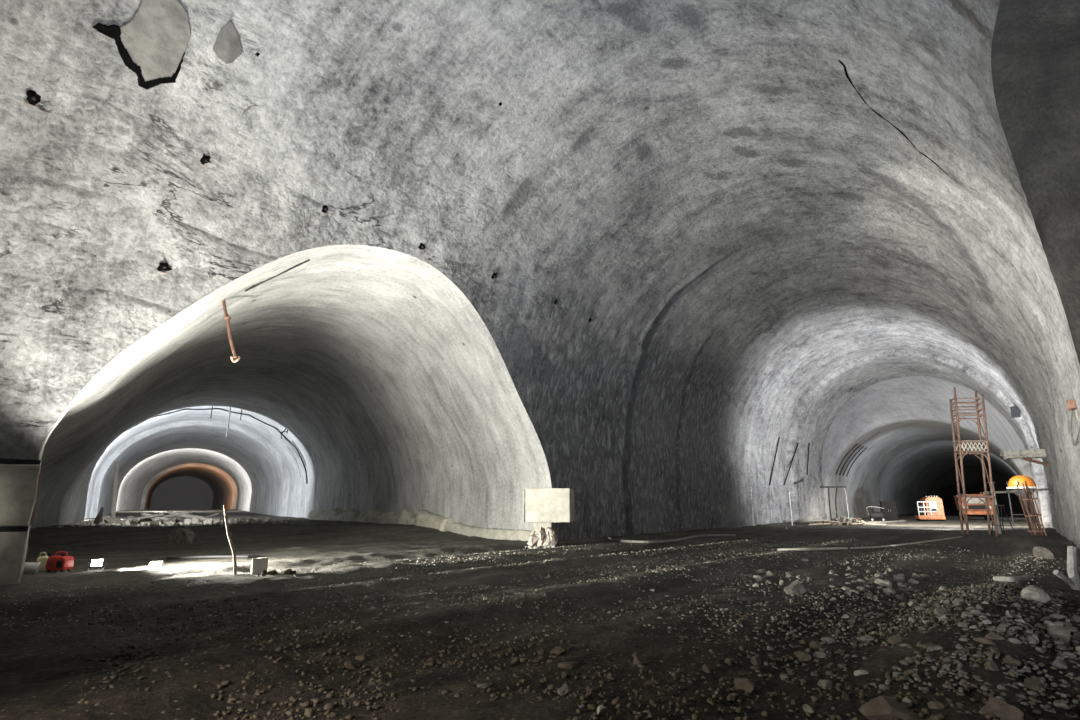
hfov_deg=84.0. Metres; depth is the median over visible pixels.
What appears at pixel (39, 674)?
floor
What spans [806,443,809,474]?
rod
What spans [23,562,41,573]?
bucket
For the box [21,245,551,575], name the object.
wall
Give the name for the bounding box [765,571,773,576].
stone
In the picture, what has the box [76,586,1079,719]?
gravel
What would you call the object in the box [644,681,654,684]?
stone
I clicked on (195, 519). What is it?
lump
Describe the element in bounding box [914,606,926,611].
stone
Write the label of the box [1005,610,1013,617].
stone
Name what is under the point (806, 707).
stone
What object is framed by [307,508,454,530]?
trim
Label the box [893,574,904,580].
stone
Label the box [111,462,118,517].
leaning post
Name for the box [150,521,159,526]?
lump
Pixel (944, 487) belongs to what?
wall
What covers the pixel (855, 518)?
plank
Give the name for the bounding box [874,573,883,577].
stone
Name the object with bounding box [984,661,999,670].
stone
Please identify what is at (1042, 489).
guard rail
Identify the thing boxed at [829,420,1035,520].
wall
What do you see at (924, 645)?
stone
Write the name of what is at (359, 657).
stone
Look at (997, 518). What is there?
post
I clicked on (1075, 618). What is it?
stone
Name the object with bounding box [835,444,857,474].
rod
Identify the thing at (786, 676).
stone
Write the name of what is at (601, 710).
stone
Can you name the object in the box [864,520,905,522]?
hose
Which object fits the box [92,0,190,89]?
wall patch
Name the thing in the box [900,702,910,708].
stone
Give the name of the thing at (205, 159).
bolt
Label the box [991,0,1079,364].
wall
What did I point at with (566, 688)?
stone
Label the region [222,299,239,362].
pipe
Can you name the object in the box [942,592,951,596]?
stone
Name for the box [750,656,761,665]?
stone
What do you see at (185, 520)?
lump
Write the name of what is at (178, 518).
lump
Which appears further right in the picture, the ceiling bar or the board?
the board
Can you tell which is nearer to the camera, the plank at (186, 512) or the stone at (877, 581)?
the stone at (877, 581)
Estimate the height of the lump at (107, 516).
0.611 m
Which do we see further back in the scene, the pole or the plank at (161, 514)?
the plank at (161, 514)
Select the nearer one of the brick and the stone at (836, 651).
the stone at (836, 651)
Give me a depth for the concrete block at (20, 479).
11.70 m
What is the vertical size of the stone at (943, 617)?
0.093 m
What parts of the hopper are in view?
leg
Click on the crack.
(844, 66)
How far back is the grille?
61.37 m
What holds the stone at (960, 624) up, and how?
on the floor
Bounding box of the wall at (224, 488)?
[139,463,238,509]
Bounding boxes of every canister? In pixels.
[36,552,50,571]
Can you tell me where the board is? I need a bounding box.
[993,574,1033,581]
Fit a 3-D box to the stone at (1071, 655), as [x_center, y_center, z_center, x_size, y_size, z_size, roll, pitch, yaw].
[4.894,2.729,5.545,0.092,0.060,0.091,-12,-18,41]
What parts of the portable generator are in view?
control panel, carry handle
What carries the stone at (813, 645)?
on the floor
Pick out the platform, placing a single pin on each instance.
(1028, 455)
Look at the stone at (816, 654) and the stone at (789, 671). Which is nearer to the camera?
the stone at (789, 671)
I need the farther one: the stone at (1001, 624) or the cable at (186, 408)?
the cable at (186, 408)
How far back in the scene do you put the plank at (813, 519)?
45.95 m
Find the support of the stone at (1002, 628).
on the floor
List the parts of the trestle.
leg, leg, leg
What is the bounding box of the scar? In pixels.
[212,20,242,63]
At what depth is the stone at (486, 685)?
4.95 m
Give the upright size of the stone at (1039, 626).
0.088 m
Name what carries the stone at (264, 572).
on the floor
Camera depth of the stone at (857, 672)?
5.41 m
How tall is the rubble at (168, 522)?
0.388 m
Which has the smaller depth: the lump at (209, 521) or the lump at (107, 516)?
the lump at (209, 521)
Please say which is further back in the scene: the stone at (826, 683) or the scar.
the scar
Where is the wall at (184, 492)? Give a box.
[149,476,212,509]
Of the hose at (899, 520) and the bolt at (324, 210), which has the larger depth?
the hose at (899, 520)
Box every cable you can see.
[128,408,307,483]
[607,534,735,542]
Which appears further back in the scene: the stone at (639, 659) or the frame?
the frame
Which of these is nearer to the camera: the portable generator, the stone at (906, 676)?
the stone at (906, 676)
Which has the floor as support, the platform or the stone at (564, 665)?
the stone at (564, 665)
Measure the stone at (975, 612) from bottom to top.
0.115 m
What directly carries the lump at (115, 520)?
on the floor
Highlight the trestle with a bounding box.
[991,505,1015,534]
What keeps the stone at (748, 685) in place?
on the floor
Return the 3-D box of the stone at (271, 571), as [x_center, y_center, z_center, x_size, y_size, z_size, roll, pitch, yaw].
[-5.842,4.620,13.061,0.256,0.113,0.244,-7,-15,27]
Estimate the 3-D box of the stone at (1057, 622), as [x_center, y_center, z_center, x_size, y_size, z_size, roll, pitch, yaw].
[5.970,3.052,6.915,0.118,0.072,0.119,11,-18,-39]
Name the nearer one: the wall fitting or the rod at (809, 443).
the wall fitting
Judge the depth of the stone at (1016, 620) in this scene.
6.72 m
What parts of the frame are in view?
leg, leg, leg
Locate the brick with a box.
[149,561,163,566]
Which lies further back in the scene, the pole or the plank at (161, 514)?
the plank at (161, 514)
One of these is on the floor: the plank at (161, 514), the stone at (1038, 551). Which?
the stone at (1038, 551)
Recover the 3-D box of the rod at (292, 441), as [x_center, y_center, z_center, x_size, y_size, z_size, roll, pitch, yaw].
[-20.763,8.035,51.690,1.423,2.162,0.100,8,-16,-29]
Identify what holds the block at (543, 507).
on the floor
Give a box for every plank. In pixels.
[121,513,163,521]
[141,513,168,520]
[151,511,191,519]
[167,511,201,516]
[172,513,218,521]
[813,519,848,522]
[830,518,861,524]
[853,523,885,524]
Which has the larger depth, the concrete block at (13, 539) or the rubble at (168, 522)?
the rubble at (168, 522)
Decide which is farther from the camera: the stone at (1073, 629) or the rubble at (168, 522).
the rubble at (168, 522)
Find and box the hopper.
[1006,475,1036,525]
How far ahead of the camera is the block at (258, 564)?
13.38 m
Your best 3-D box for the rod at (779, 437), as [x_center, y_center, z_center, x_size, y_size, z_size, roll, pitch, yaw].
[19.069,8.175,48.868,0.207,4.066,3.006,-12,-18,41]
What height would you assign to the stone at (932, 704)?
0.077 m
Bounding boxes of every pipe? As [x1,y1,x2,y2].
[166,555,247,559]
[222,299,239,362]
[788,491,792,524]
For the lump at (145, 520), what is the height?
0.515 m
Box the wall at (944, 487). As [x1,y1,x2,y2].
[928,465,1027,515]
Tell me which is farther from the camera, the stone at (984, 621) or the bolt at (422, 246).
the bolt at (422, 246)
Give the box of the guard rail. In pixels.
[983,488,1049,493]
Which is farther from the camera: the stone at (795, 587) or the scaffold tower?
the scaffold tower
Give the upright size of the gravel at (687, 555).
0.413 m
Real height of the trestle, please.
1.525 m
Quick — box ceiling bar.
[245,259,309,291]
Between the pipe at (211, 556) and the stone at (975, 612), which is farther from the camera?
the pipe at (211, 556)
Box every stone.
[261,570,266,575]
[267,569,277,574]
[327,712,335,716]
[344,661,354,668]
[356,655,365,661]
[477,683,490,687]
[553,646,565,654]
[557,684,571,694]
[558,661,577,669]
[597,705,607,714]
[633,654,647,665]
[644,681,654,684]
[702,664,710,672]
[725,658,731,663]
[726,695,734,700]
[733,678,755,692]
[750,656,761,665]
[750,666,759,669]
[753,575,761,581]
[756,569,766,572]
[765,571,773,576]
[780,673,788,679]
[783,581,805,594]
[786,668,795,674]
[794,651,811,661]
[803,704,814,712]
[809,641,820,648]
[813,652,825,657]
[817,680,832,688]
[820,637,834,642]
[834,650,844,653]
[854,670,868,675]
[856,635,873,642]
[857,586,865,591]
[860,696,920,719]
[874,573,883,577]
[874,579,891,586]
[883,587,895,593]
[887,635,903,643]
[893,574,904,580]
[895,594,902,600]
[898,602,907,606]
[899,675,907,679]
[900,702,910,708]
[902,697,912,707]
[908,579,918,583]
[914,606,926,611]
[917,643,935,649]
[920,574,929,579]
[927,701,944,708]
[934,608,944,615]
[939,615,948,620]
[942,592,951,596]
[943,599,951,603]
[958,622,969,626]
[961,611,972,617]
[969,609,980,615]
[973,637,994,644]
[978,697,1023,719]
[981,620,991,623]
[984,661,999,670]
[985,631,1005,639]
[990,646,999,653]
[994,626,1005,631]
[999,623,1008,628]
[1003,657,1020,665]
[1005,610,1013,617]
[1007,638,1018,643]
[1011,603,1020,606]
[1014,619,1024,622]
[1020,585,1050,602]
[1024,678,1041,690]
[1025,635,1037,643]
[1033,546,1054,558]
[1034,623,1046,630]
[1044,620,1053,625]
[1047,625,1070,642]
[1048,614,1064,618]
[1052,621,1064,625]
[1052,658,1067,668]
[1054,640,1064,645]
[1063,652,1075,658]
[1064,626,1076,632]
[1071,616,1079,621]
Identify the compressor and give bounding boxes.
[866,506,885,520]
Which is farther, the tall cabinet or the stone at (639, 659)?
the tall cabinet
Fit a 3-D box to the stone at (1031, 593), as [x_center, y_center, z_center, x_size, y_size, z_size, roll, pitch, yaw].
[6.920,3.296,8.375,0.358,0.283,0.258,0,-14,0]
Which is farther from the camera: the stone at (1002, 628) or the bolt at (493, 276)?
the bolt at (493, 276)
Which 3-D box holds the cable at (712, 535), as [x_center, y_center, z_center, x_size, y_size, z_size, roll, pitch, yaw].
[6.261,8.087,27.425,6.451,0.187,9.276,0,-14,0]
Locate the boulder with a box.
[167,528,194,543]
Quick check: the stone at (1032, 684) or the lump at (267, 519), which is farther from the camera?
the lump at (267, 519)
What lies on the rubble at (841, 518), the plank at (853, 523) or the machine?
the plank at (853, 523)
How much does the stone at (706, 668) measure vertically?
0.071 m
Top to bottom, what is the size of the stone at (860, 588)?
0.086 m
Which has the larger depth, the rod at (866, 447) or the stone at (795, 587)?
the rod at (866, 447)
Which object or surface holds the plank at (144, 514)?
on the rubble at (168, 522)
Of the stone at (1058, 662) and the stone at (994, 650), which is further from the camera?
the stone at (994, 650)
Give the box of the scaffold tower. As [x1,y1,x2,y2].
[949,387,997,536]
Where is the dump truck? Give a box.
[954,492,992,519]
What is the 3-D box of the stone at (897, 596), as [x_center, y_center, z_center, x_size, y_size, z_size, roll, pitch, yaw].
[5.856,3.888,9.814,0.095,0.111,0.154,0,-14,0]
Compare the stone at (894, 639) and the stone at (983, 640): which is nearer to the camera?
the stone at (983, 640)
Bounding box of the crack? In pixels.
[838,60,956,181]
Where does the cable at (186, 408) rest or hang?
attached to the wall at (398, 394)
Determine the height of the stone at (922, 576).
0.119 m
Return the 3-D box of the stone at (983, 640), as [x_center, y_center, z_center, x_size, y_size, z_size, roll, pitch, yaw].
[4.215,2.660,5.675,0.166,0.087,0.182,0,-14,0]
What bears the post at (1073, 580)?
on the floor
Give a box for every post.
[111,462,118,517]
[987,482,1001,533]
[1053,546,1079,590]
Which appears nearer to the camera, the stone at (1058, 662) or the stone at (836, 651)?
the stone at (1058, 662)
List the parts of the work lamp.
lamp glass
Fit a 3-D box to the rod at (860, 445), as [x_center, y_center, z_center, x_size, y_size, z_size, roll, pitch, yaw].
[31.568,10.203,61.068,2.371,3.005,0.100,-10,-17,37]
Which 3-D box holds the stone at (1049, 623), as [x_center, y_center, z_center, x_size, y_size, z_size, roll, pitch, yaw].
[5.797,3.005,6.829,0.075,0.071,0.085,0,-14,0]
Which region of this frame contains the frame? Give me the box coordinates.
[820,486,849,524]
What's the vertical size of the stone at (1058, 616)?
0.094 m
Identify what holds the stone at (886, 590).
on the floor
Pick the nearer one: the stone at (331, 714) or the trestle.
the stone at (331, 714)
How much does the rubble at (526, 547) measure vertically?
0.210 m
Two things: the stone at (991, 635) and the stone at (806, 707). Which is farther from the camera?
the stone at (991, 635)
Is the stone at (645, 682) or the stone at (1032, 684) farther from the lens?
the stone at (645, 682)
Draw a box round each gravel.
[0,538,1079,643]
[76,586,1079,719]
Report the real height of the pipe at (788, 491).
2.672 m
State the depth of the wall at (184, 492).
139.19 m
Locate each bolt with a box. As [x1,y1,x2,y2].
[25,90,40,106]
[157,262,172,273]
[200,153,210,166]
[321,205,327,213]
[418,243,425,250]
[491,272,497,279]
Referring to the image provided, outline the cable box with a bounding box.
[1010,405,1020,417]
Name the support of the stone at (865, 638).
on the floor
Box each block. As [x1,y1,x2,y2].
[0,458,41,525]
[0,526,28,584]
[251,557,267,574]
[523,488,574,547]
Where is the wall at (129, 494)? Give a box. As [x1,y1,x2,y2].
[116,448,251,511]
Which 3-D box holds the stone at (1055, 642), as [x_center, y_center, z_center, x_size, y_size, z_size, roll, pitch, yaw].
[5.123,2.805,5.929,0.120,0.071,0.073,0,-14,0]
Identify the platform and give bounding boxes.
[1000,449,1049,465]
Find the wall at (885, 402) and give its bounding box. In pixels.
[822,376,1041,523]
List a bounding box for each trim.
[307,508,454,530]
[449,522,530,540]
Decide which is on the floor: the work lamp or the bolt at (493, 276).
the work lamp
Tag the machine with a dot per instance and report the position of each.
(931, 507)
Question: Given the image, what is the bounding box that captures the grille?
[968,505,985,508]
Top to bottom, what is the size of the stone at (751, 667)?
0.034 m
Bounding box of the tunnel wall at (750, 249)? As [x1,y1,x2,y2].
[0,0,1079,548]
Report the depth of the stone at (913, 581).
12.27 m
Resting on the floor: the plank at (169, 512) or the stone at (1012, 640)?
the stone at (1012, 640)
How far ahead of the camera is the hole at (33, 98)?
11.89 m
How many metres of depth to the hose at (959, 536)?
22.30 m
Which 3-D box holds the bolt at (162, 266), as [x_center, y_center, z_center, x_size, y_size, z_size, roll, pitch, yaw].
[-8.963,-2.181,14.298,0.291,0.292,0.292,0,-14,0]
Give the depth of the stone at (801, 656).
6.07 m
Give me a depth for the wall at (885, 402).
56.30 m
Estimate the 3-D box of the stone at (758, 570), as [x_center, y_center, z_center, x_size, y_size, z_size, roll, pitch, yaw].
[5.316,5.079,14.388,0.229,0.135,0.159,-9,-16,33]
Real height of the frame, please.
3.033 m
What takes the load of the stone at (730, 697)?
on the floor
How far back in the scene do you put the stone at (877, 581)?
11.26 m
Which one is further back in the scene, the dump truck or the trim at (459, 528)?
the dump truck
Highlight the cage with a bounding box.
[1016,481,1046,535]
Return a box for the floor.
[0,509,1079,719]
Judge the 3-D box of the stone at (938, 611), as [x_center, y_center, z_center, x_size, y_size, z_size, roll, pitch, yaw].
[4.960,3.148,7.458,0.116,0.117,0.104,7,-15,-27]
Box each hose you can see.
[850,536,961,548]
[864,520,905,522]
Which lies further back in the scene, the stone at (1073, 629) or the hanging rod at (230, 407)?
the hanging rod at (230, 407)
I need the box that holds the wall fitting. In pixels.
[1067,399,1079,445]
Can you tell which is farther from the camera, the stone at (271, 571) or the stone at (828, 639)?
the stone at (271, 571)
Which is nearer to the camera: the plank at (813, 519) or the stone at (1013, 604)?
the stone at (1013, 604)
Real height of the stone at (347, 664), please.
0.071 m
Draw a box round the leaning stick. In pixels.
[223,505,236,573]
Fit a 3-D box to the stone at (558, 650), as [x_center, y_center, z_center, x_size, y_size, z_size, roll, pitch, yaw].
[0.191,2.963,6.102,0.144,0.084,0.181,0,-14,0]
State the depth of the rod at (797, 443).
51.80 m
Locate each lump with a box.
[102,515,111,522]
[107,518,120,524]
[138,517,151,523]
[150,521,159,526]
[176,516,185,521]
[183,519,191,523]
[192,517,198,523]
[203,518,213,523]
[263,517,271,521]
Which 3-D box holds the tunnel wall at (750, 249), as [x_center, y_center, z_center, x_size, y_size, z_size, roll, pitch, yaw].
[10.000,0.523,25.127,17.478,13.788,79.011,-10,-17,37]
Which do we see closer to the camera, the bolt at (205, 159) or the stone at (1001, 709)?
the stone at (1001, 709)
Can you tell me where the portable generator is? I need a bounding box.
[46,551,73,571]
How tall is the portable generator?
0.454 m
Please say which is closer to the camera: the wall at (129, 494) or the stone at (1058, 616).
the stone at (1058, 616)
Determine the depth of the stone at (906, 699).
4.49 m
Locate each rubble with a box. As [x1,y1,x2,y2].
[55,518,293,527]
[525,545,564,548]
[813,516,879,525]
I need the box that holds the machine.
[915,496,945,520]
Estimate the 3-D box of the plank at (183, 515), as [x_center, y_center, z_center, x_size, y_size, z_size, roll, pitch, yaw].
[-20.931,9.569,36.471,2.786,0.563,0.213,2,-14,-8]
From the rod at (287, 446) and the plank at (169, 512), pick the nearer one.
the plank at (169, 512)
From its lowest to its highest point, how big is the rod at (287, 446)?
2.748 m
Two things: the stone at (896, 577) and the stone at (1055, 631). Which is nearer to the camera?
the stone at (1055, 631)
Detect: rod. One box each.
[226,407,230,436]
[287,446,300,476]
[292,441,306,465]
[769,437,779,484]
[784,443,798,484]
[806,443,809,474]
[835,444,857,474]
[839,445,860,474]
[843,446,863,475]
[846,447,866,476]
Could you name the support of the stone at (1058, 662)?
on the floor
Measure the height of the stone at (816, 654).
0.083 m
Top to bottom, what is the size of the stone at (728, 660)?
0.052 m
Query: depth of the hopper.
44.66 m
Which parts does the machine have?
panel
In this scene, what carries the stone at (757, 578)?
on the floor
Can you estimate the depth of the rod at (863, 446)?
62.41 m
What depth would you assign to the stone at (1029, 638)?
5.90 m
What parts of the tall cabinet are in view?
door, door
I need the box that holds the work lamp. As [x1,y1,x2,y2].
[87,558,105,570]
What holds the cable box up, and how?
attached to the tunnel wall at (750, 249)
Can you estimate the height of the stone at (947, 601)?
0.093 m
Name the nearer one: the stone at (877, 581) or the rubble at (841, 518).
the stone at (877, 581)
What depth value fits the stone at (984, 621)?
6.44 m
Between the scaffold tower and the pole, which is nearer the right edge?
the scaffold tower
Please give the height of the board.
0.139 m
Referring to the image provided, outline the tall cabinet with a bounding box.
[880,501,897,520]
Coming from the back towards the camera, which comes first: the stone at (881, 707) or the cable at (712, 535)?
the cable at (712, 535)
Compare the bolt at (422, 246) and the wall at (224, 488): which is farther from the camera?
the wall at (224, 488)
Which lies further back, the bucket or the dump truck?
the dump truck
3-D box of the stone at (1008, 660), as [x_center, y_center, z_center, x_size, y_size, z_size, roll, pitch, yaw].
[4.097,2.615,5.210,0.131,0.069,0.071,-10,-17,36]
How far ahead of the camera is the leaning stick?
13.25 m
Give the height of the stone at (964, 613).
0.077 m
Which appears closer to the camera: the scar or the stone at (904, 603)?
the stone at (904, 603)
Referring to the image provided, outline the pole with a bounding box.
[778,547,847,550]

